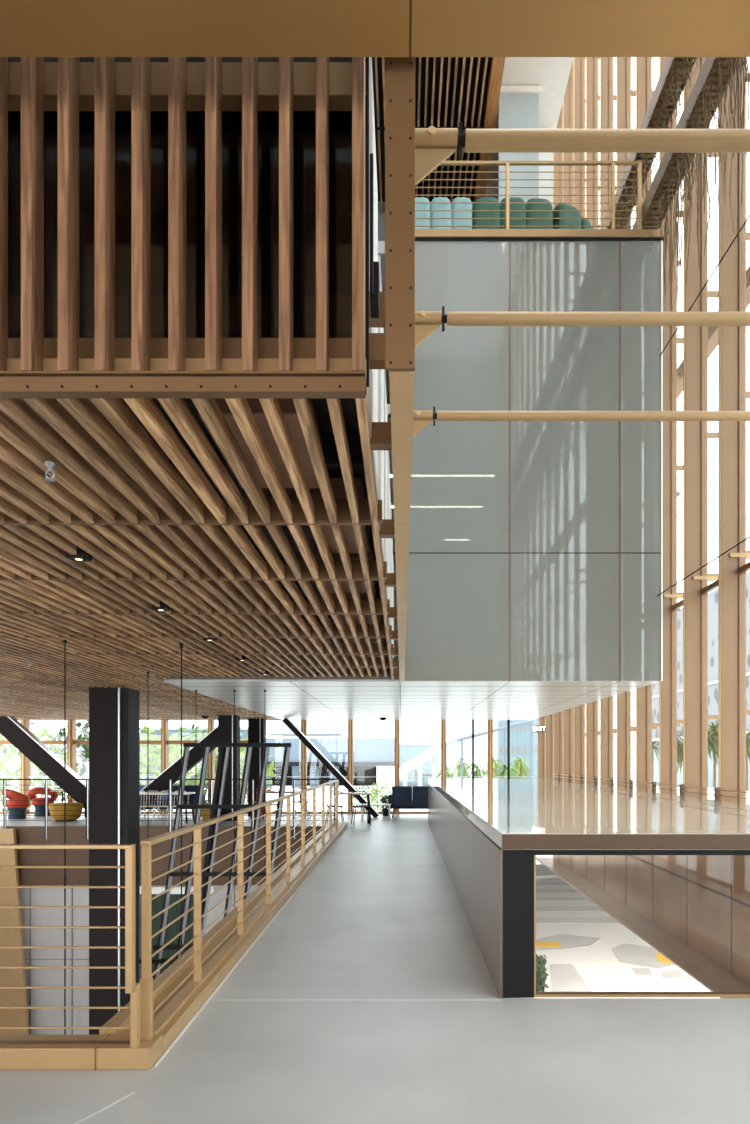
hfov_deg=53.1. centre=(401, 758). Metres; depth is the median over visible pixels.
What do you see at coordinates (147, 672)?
hanging cable
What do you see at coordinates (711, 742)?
palm tree
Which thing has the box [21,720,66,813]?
window
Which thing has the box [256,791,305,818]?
table
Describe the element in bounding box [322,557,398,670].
wall
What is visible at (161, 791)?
wire chair
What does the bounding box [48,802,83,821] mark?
pouf
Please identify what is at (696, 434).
window
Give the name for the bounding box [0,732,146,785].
building
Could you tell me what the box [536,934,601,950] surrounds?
inlay
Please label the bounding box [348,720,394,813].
window
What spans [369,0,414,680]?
column
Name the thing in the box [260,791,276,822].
wire chair
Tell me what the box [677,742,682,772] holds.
palm tree
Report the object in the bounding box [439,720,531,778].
canopy
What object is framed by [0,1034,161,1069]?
curb
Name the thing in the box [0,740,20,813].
window
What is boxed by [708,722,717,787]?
palm tree
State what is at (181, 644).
hanging cable
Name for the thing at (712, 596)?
building
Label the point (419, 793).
cushion
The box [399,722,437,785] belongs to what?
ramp
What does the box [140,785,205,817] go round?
sofa
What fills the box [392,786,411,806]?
cushion
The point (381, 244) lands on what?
floor
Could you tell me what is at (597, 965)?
ground
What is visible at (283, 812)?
window
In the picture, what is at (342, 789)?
terrace
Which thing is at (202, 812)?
pouf
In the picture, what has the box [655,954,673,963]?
yellow marking
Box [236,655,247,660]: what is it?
recessed light
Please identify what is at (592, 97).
window
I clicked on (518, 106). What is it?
glass
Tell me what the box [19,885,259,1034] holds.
wall
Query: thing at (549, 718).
column
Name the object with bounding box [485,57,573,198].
ceiling
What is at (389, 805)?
bench
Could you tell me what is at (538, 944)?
yellow marking
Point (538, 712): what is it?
exit sign
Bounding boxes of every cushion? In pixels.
[140,785,168,799]
[171,785,198,799]
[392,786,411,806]
[412,786,427,806]
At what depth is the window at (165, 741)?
21.77 m
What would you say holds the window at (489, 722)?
in the wall
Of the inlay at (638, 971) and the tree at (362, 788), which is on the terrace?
the tree at (362, 788)
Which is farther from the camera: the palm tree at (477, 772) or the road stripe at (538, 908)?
the palm tree at (477, 772)
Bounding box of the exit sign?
[533,712,545,730]
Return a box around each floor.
[0,814,749,1123]
[378,241,389,403]
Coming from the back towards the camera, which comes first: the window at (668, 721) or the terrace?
the terrace
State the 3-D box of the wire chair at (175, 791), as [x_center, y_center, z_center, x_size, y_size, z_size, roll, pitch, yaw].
[-5.525,1.196,18.475,0.441,0.813,0.490,0,0,0]
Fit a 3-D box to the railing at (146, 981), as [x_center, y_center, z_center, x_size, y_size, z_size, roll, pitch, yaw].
[-1.363,0.963,9.863,0.059,1.055,11.775,0,0,0]
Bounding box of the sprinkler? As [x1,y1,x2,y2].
[45,461,54,481]
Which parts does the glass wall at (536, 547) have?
glass panel, glass panel, glass panel, glass panel, glass panel, glass panel, glass panel, glass panel, glass panel, glass panel, glass panel, glass panel, corner trim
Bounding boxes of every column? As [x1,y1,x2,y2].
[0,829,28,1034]
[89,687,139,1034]
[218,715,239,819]
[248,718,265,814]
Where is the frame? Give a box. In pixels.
[140,743,291,979]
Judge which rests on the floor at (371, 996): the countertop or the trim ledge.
the countertop
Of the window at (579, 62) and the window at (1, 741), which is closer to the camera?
the window at (579, 62)
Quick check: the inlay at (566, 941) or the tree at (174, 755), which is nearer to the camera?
the inlay at (566, 941)
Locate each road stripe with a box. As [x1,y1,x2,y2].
[536,882,568,884]
[536,889,579,892]
[536,897,589,900]
[536,906,603,910]
[536,917,619,922]
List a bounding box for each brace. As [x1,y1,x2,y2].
[0,716,85,809]
[140,726,217,809]
[282,717,378,817]
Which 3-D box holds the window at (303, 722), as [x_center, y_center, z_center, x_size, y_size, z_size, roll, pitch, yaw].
[-2.243,0.225,21.817,1.352,2.750,0.285,0,0,0]
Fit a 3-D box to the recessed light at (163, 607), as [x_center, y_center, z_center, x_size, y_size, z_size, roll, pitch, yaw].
[-1.810,-1.167,5.633,0.110,0.105,0.105,0,0,0]
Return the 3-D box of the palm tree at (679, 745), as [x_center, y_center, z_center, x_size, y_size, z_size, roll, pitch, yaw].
[37.981,1.274,105.556,5.640,10.662,5.694,0,0,0]
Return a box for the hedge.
[536,954,548,991]
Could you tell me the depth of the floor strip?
5.36 m
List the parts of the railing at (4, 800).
post, post, post, rod, rod, rod, rod, rod, post, handrail, post, post, post, post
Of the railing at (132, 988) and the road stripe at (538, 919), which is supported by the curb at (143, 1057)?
the railing at (132, 988)
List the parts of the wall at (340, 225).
panel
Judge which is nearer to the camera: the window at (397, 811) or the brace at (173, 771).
the brace at (173, 771)
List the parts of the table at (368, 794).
leg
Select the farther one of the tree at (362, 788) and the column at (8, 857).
the tree at (362, 788)
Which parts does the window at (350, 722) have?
guard rail, sill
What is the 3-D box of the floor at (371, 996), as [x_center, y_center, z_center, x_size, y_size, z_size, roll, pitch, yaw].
[-4.450,1.799,5.900,17.100,0.402,31.800,0,0,0]
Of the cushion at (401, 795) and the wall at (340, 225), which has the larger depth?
the cushion at (401, 795)
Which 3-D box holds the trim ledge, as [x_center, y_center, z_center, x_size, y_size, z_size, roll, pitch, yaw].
[3.720,2.485,11.910,0.800,0.030,13.780,0,0,0]
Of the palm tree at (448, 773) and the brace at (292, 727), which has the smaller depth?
the brace at (292, 727)
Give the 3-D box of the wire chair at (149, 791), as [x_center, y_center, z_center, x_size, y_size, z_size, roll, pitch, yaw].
[-6.216,1.196,18.475,0.441,0.813,0.490,0,0,0]
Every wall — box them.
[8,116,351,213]
[8,214,363,467]
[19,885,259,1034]
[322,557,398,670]
[355,57,394,680]
[378,199,497,240]
[388,229,664,681]
[553,855,749,985]
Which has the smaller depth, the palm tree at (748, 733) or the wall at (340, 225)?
the wall at (340, 225)
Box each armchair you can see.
[1,789,29,818]
[27,787,58,814]
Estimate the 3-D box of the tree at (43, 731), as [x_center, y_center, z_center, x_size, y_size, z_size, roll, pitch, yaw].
[-18.290,0.463,36.032,5.204,4.677,5.319,0,0,0]
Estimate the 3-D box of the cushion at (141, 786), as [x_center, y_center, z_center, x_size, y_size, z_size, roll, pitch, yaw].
[-6.933,1.020,20.900,0.898,0.560,0.200,0,0,0]
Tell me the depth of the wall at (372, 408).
2.95 m
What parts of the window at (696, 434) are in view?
cross arm, cross arm, cross arm, cross arm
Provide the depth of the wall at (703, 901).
9.79 m
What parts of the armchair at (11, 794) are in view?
backrest, seat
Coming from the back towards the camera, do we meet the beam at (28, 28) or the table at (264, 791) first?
the table at (264, 791)
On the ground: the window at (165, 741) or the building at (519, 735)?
the building at (519, 735)
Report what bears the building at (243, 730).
on the ground
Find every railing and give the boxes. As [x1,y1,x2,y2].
[0,779,338,838]
[0,844,139,1047]
[139,780,337,1039]
[415,161,641,228]
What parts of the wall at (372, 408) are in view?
rod, pale plate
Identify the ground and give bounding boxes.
[379,784,710,991]
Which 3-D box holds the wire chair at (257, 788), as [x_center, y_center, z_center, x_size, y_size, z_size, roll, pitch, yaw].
[-3.821,1.196,20.225,0.441,0.813,0.490,0,0,0]
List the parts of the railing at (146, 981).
splice plate, post, post, handrail, post, rod, rod, rod, rod, rod, rod, rod, rod, rod, post, post, post, post, post, post, post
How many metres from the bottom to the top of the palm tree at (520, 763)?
2.973 m
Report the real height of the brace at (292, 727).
2.768 m
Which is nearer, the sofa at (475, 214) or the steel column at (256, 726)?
the sofa at (475, 214)
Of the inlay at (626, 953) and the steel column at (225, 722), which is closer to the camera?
the steel column at (225, 722)
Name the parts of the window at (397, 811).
sill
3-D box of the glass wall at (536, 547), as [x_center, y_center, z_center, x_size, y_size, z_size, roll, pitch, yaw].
[1.800,-4.400,16.325,4.000,6.540,10.950,0,0,0]
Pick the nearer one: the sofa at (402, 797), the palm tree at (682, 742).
the sofa at (402, 797)
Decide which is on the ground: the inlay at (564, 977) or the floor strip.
the inlay at (564, 977)
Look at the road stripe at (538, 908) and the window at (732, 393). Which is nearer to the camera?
the window at (732, 393)
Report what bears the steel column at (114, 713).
on the floor
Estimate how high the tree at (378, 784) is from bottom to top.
1.789 m
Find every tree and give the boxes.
[0,723,79,809]
[42,720,141,801]
[140,724,199,809]
[152,723,217,809]
[205,736,275,803]
[346,785,381,810]
[363,782,392,810]
[428,764,464,778]
[447,757,471,778]
[461,763,486,778]
[479,757,503,778]
[493,764,523,778]
[510,757,533,778]
[652,741,658,781]
[653,730,682,766]
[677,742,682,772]
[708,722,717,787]
[708,731,717,763]
[716,729,749,759]
[746,732,749,790]
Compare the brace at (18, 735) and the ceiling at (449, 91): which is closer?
the ceiling at (449, 91)
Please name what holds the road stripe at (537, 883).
on the ground
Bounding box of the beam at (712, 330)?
[677,266,749,397]
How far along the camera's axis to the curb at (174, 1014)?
5.65 m
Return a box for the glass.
[498,85,541,201]
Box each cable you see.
[63,640,66,1034]
[147,672,148,838]
[180,643,182,955]
[233,690,235,907]
[657,536,749,595]
[660,215,749,355]
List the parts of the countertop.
panel, panel, panel, panel, panel, panel, panel, post, head frame, frame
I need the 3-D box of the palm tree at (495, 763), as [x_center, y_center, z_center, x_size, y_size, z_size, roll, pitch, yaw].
[8.379,1.337,68.018,2.891,2.965,2.768,0,0,40]
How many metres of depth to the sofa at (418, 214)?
11.38 m
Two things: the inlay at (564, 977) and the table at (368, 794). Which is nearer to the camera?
the table at (368, 794)
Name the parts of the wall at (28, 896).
screen frame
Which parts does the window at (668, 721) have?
cross arm, cross arm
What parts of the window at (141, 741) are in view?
sill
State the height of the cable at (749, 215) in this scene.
0.016 m
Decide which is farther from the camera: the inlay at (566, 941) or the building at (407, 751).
the building at (407, 751)
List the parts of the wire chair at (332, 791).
backrest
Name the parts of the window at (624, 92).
cross arm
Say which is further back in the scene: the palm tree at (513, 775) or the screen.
the palm tree at (513, 775)
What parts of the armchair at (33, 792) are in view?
seat, backrest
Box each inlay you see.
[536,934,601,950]
[550,964,591,991]
[611,943,674,968]
[632,968,651,975]
[660,971,685,978]
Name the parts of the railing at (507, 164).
post, rod, rod, rod, rod, rod, rod, rod, rod, handrail, post, post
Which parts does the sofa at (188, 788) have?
seat, armrest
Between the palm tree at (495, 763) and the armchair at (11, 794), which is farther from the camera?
the palm tree at (495, 763)
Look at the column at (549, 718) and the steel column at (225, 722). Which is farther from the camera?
the column at (549, 718)
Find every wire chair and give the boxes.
[140,791,146,824]
[140,791,160,822]
[152,791,174,823]
[166,791,188,824]
[250,788,269,818]
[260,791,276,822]
[292,788,310,818]
[325,791,343,824]
[351,791,370,824]
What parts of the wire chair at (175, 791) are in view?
backrest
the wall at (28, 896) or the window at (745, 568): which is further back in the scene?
the wall at (28, 896)
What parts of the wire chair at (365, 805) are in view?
backrest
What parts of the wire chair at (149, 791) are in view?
backrest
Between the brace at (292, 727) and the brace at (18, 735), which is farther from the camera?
the brace at (292, 727)
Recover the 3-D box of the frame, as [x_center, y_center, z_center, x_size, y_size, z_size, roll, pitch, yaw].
[-3.313,3.165,13.035,2.777,6.886,0.150,0,0,0]
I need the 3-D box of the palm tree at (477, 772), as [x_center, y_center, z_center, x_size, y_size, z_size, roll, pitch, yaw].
[5.929,1.702,57.998,2.871,2.720,2.959,0,0,0]
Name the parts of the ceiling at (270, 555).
cross rail, cross rail, cross rail, cross rail, cross rail, cross rail, cross rail, cross rail, cross rail, cross rail, cross rail, cross rail, cross rail, cross rail, cross rail, edge trim, duct panel, duct panel, duct panel, duct panel, duct panel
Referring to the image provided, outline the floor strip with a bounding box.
[154,826,347,1066]
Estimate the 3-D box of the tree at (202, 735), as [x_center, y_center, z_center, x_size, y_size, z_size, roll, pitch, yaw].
[-10.937,0.411,39.981,4.543,4.781,4.608,0,0,0]
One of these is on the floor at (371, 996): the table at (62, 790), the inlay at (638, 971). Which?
the table at (62, 790)
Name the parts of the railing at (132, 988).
rod, rod, rod, rod, rod, rod, rod, rod, rod, handrail, post, splice plate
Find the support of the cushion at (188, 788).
on the sofa at (188, 788)
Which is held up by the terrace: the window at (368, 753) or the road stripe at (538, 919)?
the window at (368, 753)
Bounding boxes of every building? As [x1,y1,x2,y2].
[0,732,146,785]
[140,727,247,784]
[399,743,435,785]
[493,718,537,778]
[652,571,749,790]
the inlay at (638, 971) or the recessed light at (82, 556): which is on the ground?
the inlay at (638, 971)
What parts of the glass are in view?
head rail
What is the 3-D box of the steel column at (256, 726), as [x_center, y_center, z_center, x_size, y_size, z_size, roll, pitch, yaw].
[-4.075,0.085,21.089,0.432,3.030,0.399,0,0,0]
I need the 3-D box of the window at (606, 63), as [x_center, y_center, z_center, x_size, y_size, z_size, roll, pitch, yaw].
[4.204,-7.700,15.082,0.712,18.600,1.144,0,0,0]
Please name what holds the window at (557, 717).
in the wall at (396, 658)
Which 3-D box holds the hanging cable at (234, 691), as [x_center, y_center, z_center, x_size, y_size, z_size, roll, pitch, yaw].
[-2.743,2.710,12.283,0.036,7.780,0.036,0,0,0]
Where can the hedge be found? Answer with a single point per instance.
(541, 974)
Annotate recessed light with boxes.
[65,546,92,561]
[152,601,169,610]
[203,638,216,640]
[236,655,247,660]
[260,670,269,674]
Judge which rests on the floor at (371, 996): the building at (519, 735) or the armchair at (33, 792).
the armchair at (33, 792)
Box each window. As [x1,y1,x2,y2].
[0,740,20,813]
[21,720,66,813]
[67,720,88,813]
[140,740,160,813]
[161,720,207,813]
[208,720,247,813]
[266,720,394,787]
[266,786,300,813]
[301,720,347,813]
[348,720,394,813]
[395,720,427,813]
[441,720,473,778]
[487,720,509,778]
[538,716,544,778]
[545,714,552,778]
[553,57,749,803]
[553,103,562,779]
[563,58,585,781]
[574,57,599,782]
[586,57,615,784]
[600,57,635,785]
[616,57,656,788]
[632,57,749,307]
[636,57,679,791]
[659,57,682,794]
[670,57,717,798]
[738,562,749,573]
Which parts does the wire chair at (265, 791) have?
backrest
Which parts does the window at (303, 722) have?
sill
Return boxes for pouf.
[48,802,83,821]
[201,803,209,819]
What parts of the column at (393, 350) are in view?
plate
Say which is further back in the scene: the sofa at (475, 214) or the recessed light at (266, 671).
the sofa at (475, 214)
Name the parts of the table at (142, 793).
leg, leg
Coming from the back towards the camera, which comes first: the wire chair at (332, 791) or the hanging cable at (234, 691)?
the wire chair at (332, 791)
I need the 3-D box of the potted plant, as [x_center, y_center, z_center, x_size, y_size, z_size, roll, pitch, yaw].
[-0.441,1.297,21.102,0.398,0.606,0.348,0,0,0]
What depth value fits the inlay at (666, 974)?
22.86 m
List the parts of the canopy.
post, post, post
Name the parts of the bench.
seat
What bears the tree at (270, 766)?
on the terrace
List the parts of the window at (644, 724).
cross arm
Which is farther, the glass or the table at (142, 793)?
the table at (142, 793)
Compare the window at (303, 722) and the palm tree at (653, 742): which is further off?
the palm tree at (653, 742)
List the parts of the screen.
rail, rail, rail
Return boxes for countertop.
[428,779,749,997]
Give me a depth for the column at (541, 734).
21.25 m
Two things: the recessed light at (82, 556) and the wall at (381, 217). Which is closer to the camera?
the recessed light at (82, 556)
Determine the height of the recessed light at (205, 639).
0.105 m
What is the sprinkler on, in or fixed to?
attached to the ceiling at (270, 555)
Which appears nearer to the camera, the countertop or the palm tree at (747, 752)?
the countertop
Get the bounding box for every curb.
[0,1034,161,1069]
[99,821,347,1053]
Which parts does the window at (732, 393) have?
guard rail, cross arm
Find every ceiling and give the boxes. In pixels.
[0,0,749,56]
[0,332,659,719]
[372,57,504,213]
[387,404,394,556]
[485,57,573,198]
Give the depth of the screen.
2.33 m
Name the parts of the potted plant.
pot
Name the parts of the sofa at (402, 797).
armrest, seat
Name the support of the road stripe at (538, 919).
on the ground
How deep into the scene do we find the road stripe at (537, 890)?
37.40 m
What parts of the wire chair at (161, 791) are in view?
backrest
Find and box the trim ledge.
[536,858,749,991]
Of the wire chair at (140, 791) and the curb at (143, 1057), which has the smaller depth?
the curb at (143, 1057)
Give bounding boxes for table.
[50,789,85,817]
[140,792,194,823]
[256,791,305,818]
[332,792,371,823]
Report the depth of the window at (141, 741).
21.80 m
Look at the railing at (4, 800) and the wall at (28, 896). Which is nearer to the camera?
the railing at (4, 800)
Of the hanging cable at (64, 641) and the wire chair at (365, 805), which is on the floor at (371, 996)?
the wire chair at (365, 805)
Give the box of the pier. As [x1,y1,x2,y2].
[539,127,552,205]
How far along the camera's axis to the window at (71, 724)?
21.71 m
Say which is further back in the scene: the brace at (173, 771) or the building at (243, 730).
the building at (243, 730)
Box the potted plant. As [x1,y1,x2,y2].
[379,795,388,815]
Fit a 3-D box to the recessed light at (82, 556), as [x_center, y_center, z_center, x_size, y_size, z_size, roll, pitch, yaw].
[-1.810,-1.167,4.202,0.110,0.105,0.105,0,0,0]
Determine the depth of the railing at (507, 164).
10.94 m
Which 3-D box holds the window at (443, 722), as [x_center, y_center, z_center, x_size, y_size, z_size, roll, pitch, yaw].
[1.813,0.225,21.817,1.352,2.750,0.285,0,0,0]
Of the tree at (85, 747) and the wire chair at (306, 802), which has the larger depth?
the tree at (85, 747)
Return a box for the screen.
[0,57,366,397]
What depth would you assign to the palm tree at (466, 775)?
65.50 m
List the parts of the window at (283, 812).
sill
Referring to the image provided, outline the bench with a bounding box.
[359,804,390,819]
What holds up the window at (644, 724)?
in the wall at (703, 901)
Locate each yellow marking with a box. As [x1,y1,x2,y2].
[536,942,559,946]
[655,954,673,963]
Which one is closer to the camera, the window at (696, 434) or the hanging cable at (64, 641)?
the hanging cable at (64, 641)
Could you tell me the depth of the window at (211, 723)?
21.70 m
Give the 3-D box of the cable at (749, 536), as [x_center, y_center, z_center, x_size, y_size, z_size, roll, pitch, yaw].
[3.710,-2.370,6.400,0.016,0.016,28.800,0,0,0]
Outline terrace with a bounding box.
[0,787,749,863]
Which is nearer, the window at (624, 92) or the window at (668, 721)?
the window at (668, 721)
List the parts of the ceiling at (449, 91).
cross rail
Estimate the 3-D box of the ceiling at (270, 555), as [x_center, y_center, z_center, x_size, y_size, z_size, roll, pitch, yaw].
[-4.610,-1.305,12.082,16.780,0.370,19.457,0,0,0]
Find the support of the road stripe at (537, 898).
on the ground
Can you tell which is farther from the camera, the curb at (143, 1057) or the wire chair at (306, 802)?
the wire chair at (306, 802)
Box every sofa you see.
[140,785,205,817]
[388,786,427,817]
[415,197,471,228]
[472,197,592,228]
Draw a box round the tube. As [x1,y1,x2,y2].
[413,406,749,436]
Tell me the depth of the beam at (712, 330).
11.38 m

